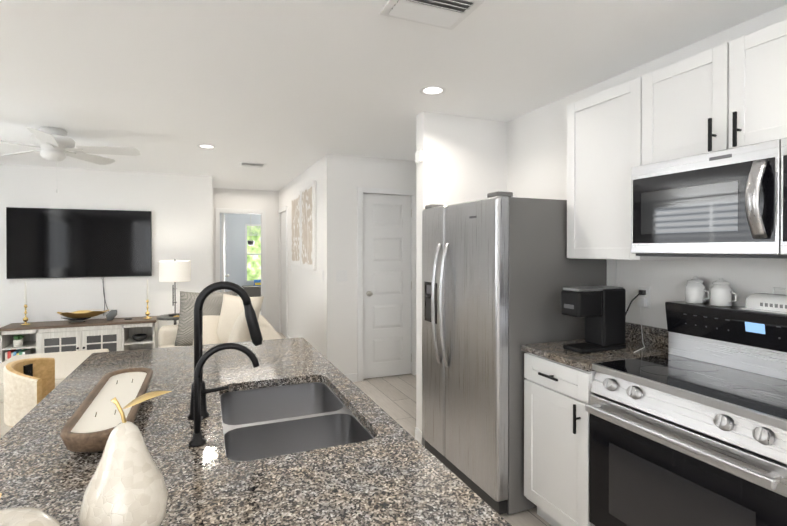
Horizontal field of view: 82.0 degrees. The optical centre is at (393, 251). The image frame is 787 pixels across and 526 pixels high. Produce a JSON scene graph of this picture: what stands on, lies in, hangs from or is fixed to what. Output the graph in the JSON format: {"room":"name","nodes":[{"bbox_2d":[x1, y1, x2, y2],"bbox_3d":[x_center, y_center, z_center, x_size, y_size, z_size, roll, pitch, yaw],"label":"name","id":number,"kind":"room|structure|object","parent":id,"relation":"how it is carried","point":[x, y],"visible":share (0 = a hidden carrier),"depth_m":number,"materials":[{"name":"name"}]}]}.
{"room":"kitchen and living room","nodes":[
{"label":"kitchen and living room","id":0,"kind":"room"},
{"bbox_2d":[0,164,212,330],"bbox_3d":[-4.115,0.176,5.605,3.480,2.420,0.120,0,0,-23],"label":"wall","id":1,"kind":"structure","parent":0,"point":[179,206],"depth_m":5.78,"materials":[{"name":"white paint"}]},
{"bbox_2d":[6,207,151,278],"bbox_3d":[-3.856,-0.106,5.619,1.510,0.845,0.042,0,0,-23],"label":"wall-mounted tv","id":2,"kind":"object","parent":1,"relation":"attached to","point":[58,243],"visible":0.96,"depth_m":5.58,"materials":[{"name":"black"}]},
{"bbox_2d":[102,277,108,311],"bbox_3d":[-3.639,0.561,5.728,0.095,0.491,0.006,0,0,-23],"label":"cord","id":3,"kind":"object","parent":2,"relation":"hanging from","point":[104,294],"visible":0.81,"depth_m":5.72,"materials":[{"name":"black plastic"}]},
{"bbox_2d":[220,213,260,295],"bbox_3d":[-3.635,0.140,10.855,2.970,2.420,0.100,0,0,-23],"label":"wall","id":4,"kind":"structure","parent":0,"point":[235,247],"depth_m":10.74,"materials":[{"name":"white paint"}]},
{"bbox_2d":[245,224,260,281],"bbox_3d":[-3.311,0.029,10.973,0.540,1.400,0.090,0,0,-23],"label":"bedroom window","id":5,"kind":"structure","parent":4,"relation":"in","point":[251,228],"depth_m":10.87,"materials":[{"name":"white"}]},
{"bbox_2d":[212,188,278,326],"bbox_3d":[-2.555,0.162,7.632,1.200,2.420,0.120,0,0,-23],"label":"wall","id":6,"kind":"structure","parent":0,"point":[267,201],"depth_m":7.74,"materials":[{"name":"white paint"}]},
{"bbox_2d":[221,213,228,291],"bbox_3d":[-2.940,0.353,7.915,0.101,2.018,0.660,0,0,-19],"label":"bedroom door","id":7,"kind":"structure","parent":6,"relation":"in","point":[223,242],"depth_m":7.59,"materials":[{"name":"white wood"}]},
{"bbox_2d":[215,208,265,318],"bbox_3d":[-2.569,0.329,7.620,0.799,2.087,0.135,0,0,-23],"label":"door frame","id":8,"kind":"structure","parent":6,"relation":"attached to","point":[217,211],"depth_m":7.66,"materials":[{"name":"white wood"}]},
{"bbox_2d":[279,154,337,368],"bbox_3d":[-1.305,0.171,6.350,0.120,2.420,3.450,0,0,-23],"label":"wall","id":9,"kind":"structure","parent":0,"point":[312,308],"depth_m":5.04,"materials":[{"name":"white paint"}]},
{"bbox_2d":[278,206,287,337],"bbox_3d":[-1.804,0.331,7.372,0.015,2.087,0.814,0,0,-23],"label":"door frame","id":10,"kind":"structure","parent":9,"relation":"attached to","point":[285,208],"depth_m":7.69,"materials":[{"name":"white wood"}]},
{"bbox_2d":[281,211,285,336],"bbox_3d":[-1.768,0.357,7.388,0.035,2.018,0.670,0,0,-23],"label":"door","id":11,"kind":"structure","parent":9,"relation":"in","point":[283,273],"depth_m":7.44,"materials":[{"name":"white wood"}]},
{"bbox_2d":[291,191,300,265],"bbox_3d":[-1.325,-0.303,6.189,0.034,0.970,0.705,0,0,-23],"label":"canvas art","id":12,"kind":"object","parent":9,"relation":"attached to","point":[296,229],"visible":0.89,"depth_m":6.11,"materials":[{"name":"white fabric"}]},
{"bbox_2d":[301,181,315,269],"bbox_3d":[-1.039,-0.303,5.504,0.034,1.020,0.740,0,0,-23],"label":"canvas art","id":13,"kind":"object","parent":9,"relation":"attached to","point":[308,226],"visible":1,"depth_m":5.40,"materials":[{"name":"white fabric"}]},
{"bbox_2d":[338,155,415,380],"bbox_3d":[-0.027,0.180,5.080,1.260,2.420,0.120,0,0,-23],"label":"wall","id":14,"kind":"structure","parent":0,"point":[354,172],"depth_m":4.84,"materials":[{"name":"white paint"}]},
{"bbox_2d":[344,373,357,381],"bbox_3d":[-0.541,1.347,4.801,0.330,0.090,0.012,0,0,-23],"label":"baseboard","id":15,"kind":"structure","parent":14,"relation":"attached to","point":[352,377],"depth_m":4.84,"materials":[{"name":"white wood"}]},
{"bbox_2d":[357,187,415,380],"bbox_3d":[-0.051,0.347,4.997,0.724,2.087,0.015,0,0,-23],"label":"door frame","id":16,"kind":"structure","parent":14,"relation":"attached to","point":[360,192],"depth_m":4.88,"materials":[{"name":"white wood"}]},
{"bbox_2d":[363,194,411,378],"bbox_3d":[-0.058,0.374,5.018,0.584,2.018,0.103,0,0,-23],"label":"pantry door","id":17,"kind":"structure","parent":14,"relation":"in","point":[387,285],"depth_m":5.03,"materials":[{"name":"white wood"}]},
{"bbox_2d":[0,0,786,190],"bbox_3d":[-1.901,-1.071,3.822,6.600,0.100,15.600,0,0,-23],"label":"ceiling","id":18,"kind":"structure","parent":0,"point":[287,91],"depth_m":2.51,"materials":[{"name":"white paint"}]},
{"bbox_2d":[0,127,140,192],"bbox_3d":[-2.798,-0.752,3.742,1.257,0.534,1.248,0,0,-23],"label":"ceiling fan","id":19,"kind":"object","parent":18,"relation":"hanging from","point":[54,144],"visible":1,"depth_m":3.75,"materials":[{"name":"white"}]},
{"bbox_2d":[197,145,215,148],"bbox_3d":[-1.808,-1.020,4.378,0.160,0.006,0.162,0,0,-23],"label":"recessed light","id":20,"kind":"object","parent":18,"relation":"in","point":[201,146],"depth_m":4.39,"materials":[{"name":"white"}]},
{"bbox_2d":[247,240,253,245],"bbox_3d":[-3.339,-0.608,10.594,0.160,0.919,0.160,0,0,-23],"label":"hanging planter","id":21,"kind":"object","parent":18,"relation":"hanging from","point":[250,242],"visible":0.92,"depth_m":10.54,"materials":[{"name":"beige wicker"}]},
{"bbox_2d":[238,162,266,167],"bbox_3d":[-1.659,-1.021,5.322,0.300,0.020,0.220,0,0,-23],"label":"ceiling vent","id":22,"kind":"object","parent":18,"relation":"in","point":[249,164],"visible":1,"depth_m":5.29,"materials":[{"name":"white metal"}]},
{"bbox_2d":[380,0,483,29],"bbox_3d":[0.152,-0.996,1.852,0.350,0.020,0.260,0,0,-23],"label":"ceiling vent","id":23,"kind":"object","parent":18,"relation":"in","point":[449,14],"visible":1,"depth_m":1.87,"materials":[{"name":"white metal"}]},
{"bbox_2d":[419,86,445,95],"bbox_3d":[0.244,-1.009,2.826,0.165,0.006,0.172,0,0,-23],"label":"recessed light","id":24,"kind":"object","parent":18,"relation":"in","point":[433,90],"depth_m":2.83,"materials":[{"name":"white"}]},
{"bbox_2d":[259,310,551,525],"bbox_3d":[-1.901,1.449,3.840,6.600,0.100,15.600,0,0,-23],"label":"floor","id":25,"kind":"structure","parent":0,"point":[394,397],"depth_m":4.23,"materials":[{"name":"beige tile"}]},
{"bbox_2d":[4,358,54,426],"bbox_3d":[-1.356,0.931,1.917,0.445,0.967,0.432,0,0,-31],"label":"bar stool","id":26,"kind":"object","parent":25,"relation":"on","point":[29,384],"visible":0.33,"depth_m":1.72,"materials":[{"name":"beige fabric"}]},
{"bbox_2d":[0,316,157,362],"bbox_3d":[-3.723,1.115,5.465,1.560,0.545,0.438,0,0,-23],"label":"tv console","id":27,"kind":"object","parent":25,"relation":"on","point":[122,334],"visible":0.69,"depth_m":5.33,"materials":[{"name":"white wood"}]},
{"bbox_2d":[21,282,29,324],"bbox_3d":[-4.269,0.599,5.251,0.090,0.489,0.088,0,0,-23],"label":"candlestick","id":28,"kind":"object","parent":27,"relation":"on","point":[25,319],"visible":1,"depth_m":5.24,"materials":[{"name":"gold metal"}]},
{"bbox_2d":[57,310,108,322],"bbox_3d":[-3.748,0.776,5.470,0.531,0.130,0.167,0,0,-23],"label":"decor","id":29,"kind":"object","parent":27,"relation":"on","point":[81,315],"visible":1,"depth_m":5.44,"materials":[{"name":"gold metal"}]},
{"bbox_2d":[106,310,131,320],"bbox_3d":[-3.394,0.776,5.596,0.280,0.129,0.040,0,0,-23],"label":"decorative sculpture","id":30,"kind":"object","parent":27,"relation":"on","point":[111,315],"visible":1,"depth_m":5.56,"materials":[{"name":"grey stone"}]},
{"bbox_2d":[144,280,150,318],"bbox_3d":[-3.116,0.595,5.733,0.090,0.489,0.088,0,0,-23],"label":"candlestick","id":31,"kind":"object","parent":27,"relation":"on","point":[147,313],"visible":1,"depth_m":5.72,"materials":[{"name":"gold metal"}]},
{"bbox_2d":[156,314,178,324],"bbox_3d":[-2.699,1.087,5.596,0.410,0.600,0.410,0,0,-23],"label":"side table","id":32,"kind":"object","parent":25,"relation":"on","point":[164,317],"visible":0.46,"depth_m":5.44,"materials":[{"name":"wood"}]},
{"bbox_2d":[159,259,190,315],"bbox_3d":[-2.699,0.439,5.591,0.350,0.694,0.350,0,0,-23],"label":"table lamp","id":33,"kind":"object","parent":32,"relation":"on","point":[174,271],"visible":0.98,"depth_m":5.45,"materials":[{"name":"white fabric"}]},
{"bbox_2d":[158,291,282,347],"bbox_3d":[-1.586,0.904,4.043,1.060,0.988,1.940,0,0,-23],"label":"sofa","id":34,"kind":"object","parent":25,"relation":"on","point":[224,320],"visible":0.29,"depth_m":4.46,"materials":[{"name":"beige fabric"}]},
{"bbox_2d":[242,279,260,309],"bbox_3d":[-3.247,1.001,10.698,0.600,0.700,0.400,0,0,-23],"label":"table","id":35,"kind":"object","parent":25,"relation":"on","point":[254,290],"visible":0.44,"depth_m":10.52,"materials":[{"name":"grey"}]},
{"bbox_2d":[0,337,510,525],"bbox_3d":[-0.523,0.959,1.321,1.063,0.915,2.395,0,0,-23],"label":"kitchen island","id":36,"kind":"object","parent":25,"relation":"on","point":[300,431],"visible":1,"depth_m":1.14,"materials":[{"name":"stone"}]},
{"bbox_2d":[0,493,59,525],"bbox_3d":[-0.572,0.425,0.638,0.174,0.160,0.173,0,0,-23],"label":"decor","id":37,"kind":"object","parent":36,"relation":"on","point":[22,516],"visible":1,"depth_m":0.67,"materials":[{"name":"white ceramic"}]},
{"bbox_2d":[60,367,152,452],"bbox_3d":[-0.847,0.466,1.380,0.155,0.068,0.660,0,0,-23],"label":"dough bowl","id":38,"kind":"object","parent":36,"relation":"on","point":[92,422],"visible":0.9,"depth_m":1.26,"materials":[{"name":"brown wood"}]},
{"bbox_2d":[78,391,171,525],"bbox_3d":[-0.462,0.375,0.787,0.142,0.258,0.134,0,0,-23],"label":"decor","id":39,"kind":"object","parent":36,"relation":"on","point":[126,486],"visible":1,"depth_m":0.75,"materials":[{"name":"white ceramic"}]},
{"bbox_2d":[189,343,258,446],"bbox_3d":[-0.456,0.372,1.223,0.178,0.258,0.072,0,0,-23],"label":"filter faucet","id":40,"kind":"object","parent":36,"relation":"on","point":[197,440],"visible":1,"depth_m":1.18,"materials":[{"name":"black metal"}]},
{"bbox_2d":[187,281,262,419],"bbox_3d":[-0.518,0.296,1.400,0.220,0.409,0.076,0,0,-23],"label":"faucet","id":41,"kind":"object","parent":36,"relation":"on","point":[251,320],"visible":0.85,"depth_m":1.37,"materials":[{"name":"black metal"}]},
{"bbox_2d":[422,191,606,514],"bbox_3d":[0.695,0.540,2.915,0.838,1.730,0.895,0,0,-23],"label":"fridge","id":42,"kind":"object","parent":25,"relation":"on","point":[500,270],"visible":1,"depth_m":2.51,"materials":[{"name":"grey metal"}]},
{"bbox_2d":[521,322,668,525],"bbox_3d":[1.665,0.913,0.824,0.665,1.015,3.693,0,0,-23],"label":"base cabinet","id":43,"kind":"object","parent":25,"relation":"on","point":[558,381],"depth_m":2.20,"materials":[{"name":"white wood"}]},
{"bbox_2d":[561,286,625,353],"bbox_3d":[1.014,0.336,2.299,0.321,0.315,0.125,0,0,-23],"label":"coffee maker","id":44,"kind":"object","parent":43,"relation":"on","point":[601,310],"visible":1,"depth_m":2.26,"materials":[{"name":"black plastic"}]},
{"bbox_2d":[585,301,786,525],"bbox_3d":[1.266,0.828,1.744,0.688,1.172,0.764,0,0,-23],"label":"range","id":45,"kind":"object","parent":25,"relation":"on","point":[689,428],"visible":1,"depth_m":1.71,"materials":[{"name":"grey metal"}]},
{"bbox_2d":[685,276,709,303],"bbox_3d":[1.419,0.176,2.109,0.080,0.125,0.105,0,0,-23],"label":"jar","id":46,"kind":"object","parent":45,"relation":"on","point":[695,290],"visible":1,"depth_m":2.09,"materials":[{"name":"white ceramic"}]},
{"bbox_2d":[710,278,736,306],"bbox_3d":[1.463,0.177,2.003,0.080,0.125,0.105,0,0,-23],"label":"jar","id":47,"kind":"object","parent":45,"relation":"on","point":[721,292],"visible":1,"depth_m":1.99,"materials":[{"name":"white ceramic"}]},
{"bbox_2d":[739,287,786,314],"bbox_3d":[1.540,0.192,1.806,0.110,0.098,0.234,0,0,-23],"label":"butter dish","id":48,"kind":"object","parent":45,"relation":"on","point":[772,302],"visible":1,"depth_m":1.81,"materials":[{"name":"white ceramic"}]},
{"bbox_3d":[-3.317,1.391,3.573,2.480,0.020,2.700,0,0,-23],"label":"rug","id":49,"kind":"object","parent":25,"relation":"on","visible":0},
{"bbox_2d":[0,349,108,435],"bbox_3d":[-2.925,1.161,3.801,0.760,0.434,1.080,0,0,-23],"label":"ottoman","id":50,"kind":"object","parent":49,"relation":"on","point":[67,363],"visible":0.19,"depth_m":3.86,"materials":[{"name":"beige fabric"}]},
{"bbox_2d":[416,111,506,444],"bbox_3d":[0.529,0.192,3.469,0.725,2.420,0.120,0,0,-23],"label":"wall","id":51,"kind":"structure","parent":0,"point":[464,158],"depth_m":3.37,"materials":[{"name":"white paint"}]},
{"bbox_2d":[415,150,421,162],"bbox_3d":[0.185,-0.697,3.317,0.021,0.080,0.085,0,0,-23],"label":"sensor","id":52,"kind":"object","parent":51,"relation":"attached to","point":[418,156],"visible":1,"depth_m":3.30,"materials":[{"name":"white plastic"}]},
{"bbox_2d":[507,4,786,328],"bbox_3d":[2.127,0.211,0.739,0.120,2.420,6.390,0,0,-23],"label":"wall","id":53,"kind":"structure","parent":0,"point":[537,153],"depth_m":2.46,"materials":[{"name":"white paint"}]},
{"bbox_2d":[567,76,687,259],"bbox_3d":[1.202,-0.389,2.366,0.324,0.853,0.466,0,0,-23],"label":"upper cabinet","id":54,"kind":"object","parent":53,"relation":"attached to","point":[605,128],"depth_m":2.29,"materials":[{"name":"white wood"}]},
{"bbox_2d":[626,286,649,317],"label":"electrical outlet","id":55,"kind":"object","parent":53,"relation":"attached to","point":[643,298],"depth_m":2.42,"materials":[{"name":"white plastic"}]},
{"bbox_2d":[643,19,786,164],"bbox_3d":[1.438,-0.599,1.798,0.324,0.425,0.762,0,0,-23],"label":"upper cabinet","id":56,"kind":"object","parent":53,"relation":"attached to","point":[731,94],"depth_m":1.77,"materials":[{"name":"white wood"}]},
{"bbox_2d":[631,137,786,258],"bbox_3d":[1.373,-0.182,1.772,0.464,0.404,0.750,0,0,-23],"label":"microwave","id":57,"kind":"object","parent":56,"relation":"attached to","point":[728,203],"visible":1,"depth_m":1.71,"materials":[{"name":"grey metal"}]},
{"label":"outside","id":58,"kind":"structure","parent":0,"visible":0},
{"bbox_2d":[247,226,260,279],"bbox_3d":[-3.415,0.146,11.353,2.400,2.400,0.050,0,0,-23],"label":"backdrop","id":59,"kind":"structure","parent":58,"point":[253,267],"depth_m":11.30,"materials":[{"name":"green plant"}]}
]}

